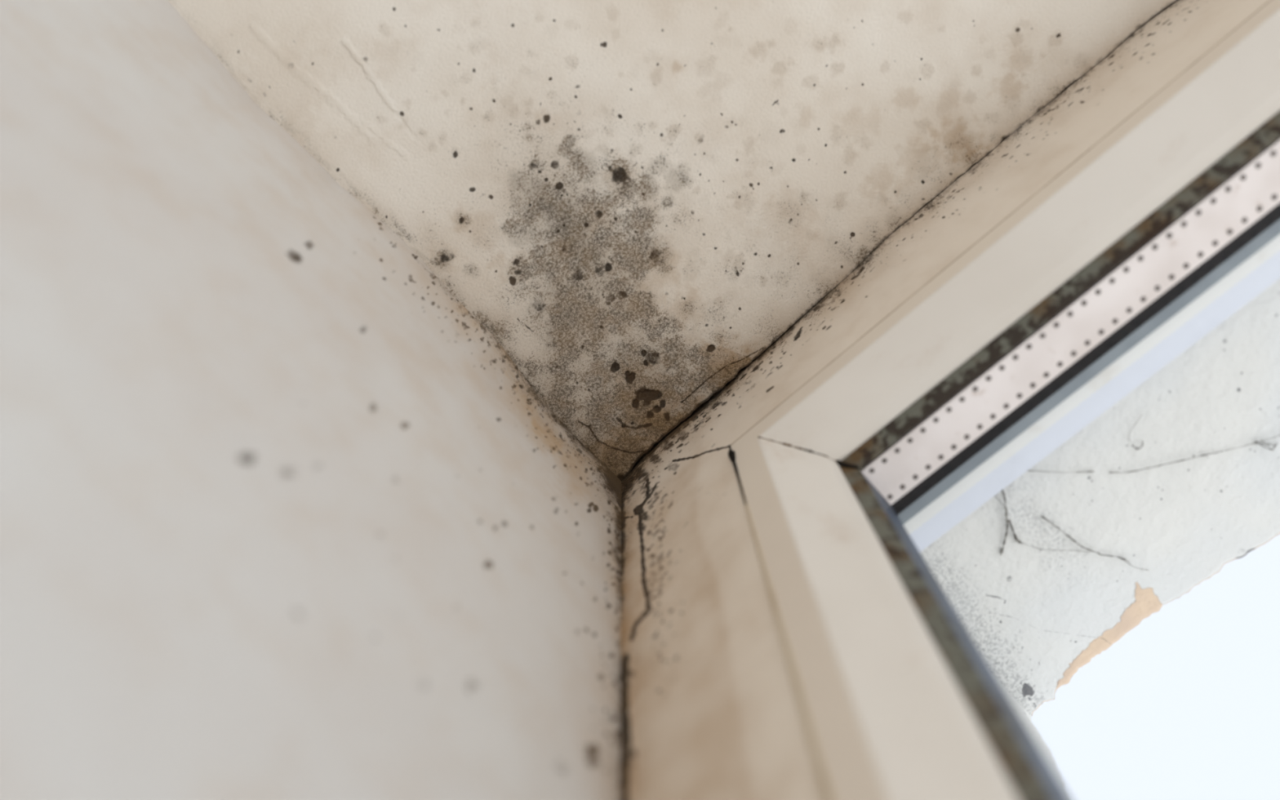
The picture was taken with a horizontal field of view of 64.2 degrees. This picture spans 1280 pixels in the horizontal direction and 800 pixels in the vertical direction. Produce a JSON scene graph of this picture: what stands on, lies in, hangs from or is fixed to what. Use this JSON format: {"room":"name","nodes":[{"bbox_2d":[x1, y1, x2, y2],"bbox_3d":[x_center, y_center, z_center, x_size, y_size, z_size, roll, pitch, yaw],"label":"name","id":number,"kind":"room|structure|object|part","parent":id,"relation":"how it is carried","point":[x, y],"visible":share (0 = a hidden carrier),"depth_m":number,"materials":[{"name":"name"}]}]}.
{"room":"damaged room","nodes":[
{"label":"damaged room","id":0,"kind":"room"},
{"bbox_2d":[0,0,621,799],"bbox_3d":[-0.699,-0.260,-0.939,0.125,2.400,2.000,-41,-76,11],"label":"wall","id":1,"kind":"structure","parent":0,"point":[282,517],"depth_m":0.23,"materials":[{"name":"white paint"}]},
{"bbox_2d":[168,0,1176,480],"bbox_3d":[0.052,-1.280,0.086,2.100,0.160,2.060,-41,-76,11],"label":"ceiling","id":2,"kind":"structure","parent":0,"point":[636,200],"depth_m":0.39,"materials":[{"name":"paint"}]},
{"bbox_2d":[620,0,1269,799],"bbox_3d":[0.731,-0.172,-0.880,2.120,2.412,0.071,-41,-76,11],"label":"wall","id":3,"kind":"structure","parent":0,"point":[709,708],"depth_m":0.34,"materials":[{"name":"beige paint"}]},
{"bbox_2d":[728,0,1279,799],"bbox_3d":[0.532,-0.133,-0.434,1.254,1.453,0.069,-41,-76,11],"label":"window","id":4,"kind":"structure","parent":3,"relation":"in","point":[1167,226],"depth_m":0.32,"materials":[{"name":"paint"}]},
{"bbox_3d":[0.536,-0.340,0.249,1.253,0.026,0.006,-41,-76,11],"label":"frame","id":5,"kind":"part","parent":4,"relation":"part of","materials":[{"name":"white paint"}]},
{"bbox_2d":[920,278,1279,799],"bbox_3d":[0.784,-0.149,-0.754,2.120,2.635,0.094,-41,-76,11],"label":"wall","id":6,"kind":"structure","parent":3,"relation":"attached to","point":[1036,616],"depth_m":0.36,"materials":[{"name":"white paint"}]},
{"bbox_2d":[994,488,1008,555],"bbox_3d":[0.128,0.040,0.360,0.008,0.002,0.034,6,-72,-3],"label":"crack","id":7,"kind":"object","parent":6,"relation":"attached to","point":[1002,491],"visible":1,"depth_m":0.36,"materials":[{"name":"paint"}]},
{"bbox_2d":[1008,519,1090,551],"bbox_3d":[0.146,0.052,0.364,0.035,0.002,0.007,20,-73,-7],"label":"crack","id":8,"kind":"object","parent":6,"relation":"attached to","point":[1009,520],"visible":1,"depth_m":0.36,"materials":[{"name":"paint"}]},
{"bbox_2d":[1040,515,1149,570],"bbox_3d":[0.163,0.053,0.365,0.048,0.002,0.004,26,-74,-9],"label":"crack","id":9,"kind":"object","parent":6,"relation":"attached to","point":[1042,517],"visible":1,"depth_m":0.36,"materials":[{"name":"paint"}]},
{"bbox_2d":[1128,413,1142,449],"bbox_3d":[0.171,0.011,0.351,0.005,0.002,0.012,-9,-72,2],"label":"cobweb","id":10,"kind":"object","parent":6,"relation":"attached to","point":[1142,414],"visible":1,"depth_m":0.35,"materials":[{"name":"fabric"}]},
{"bbox_2d":[1026,435,1279,473],"bbox_3d":[0.181,0.021,0.355,0.094,0.002,0.007,-9,-72,2],"label":"crack","id":11,"kind":"object","parent":6,"relation":"attached to","point":[1278,435],"visible":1,"depth_m":0.35,"materials":[{"name":"paint"}]},
{"bbox_2d":[1252,440,1277,450],"bbox_3d":[0.217,0.015,0.354,0.009,0.002,0.003,11,-72,-5],"label":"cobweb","id":12,"kind":"object","parent":6,"relation":"attached to","point":[1260,444],"visible":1,"depth_m":0.35,"materials":[{"name":"fabric"}]}
]}

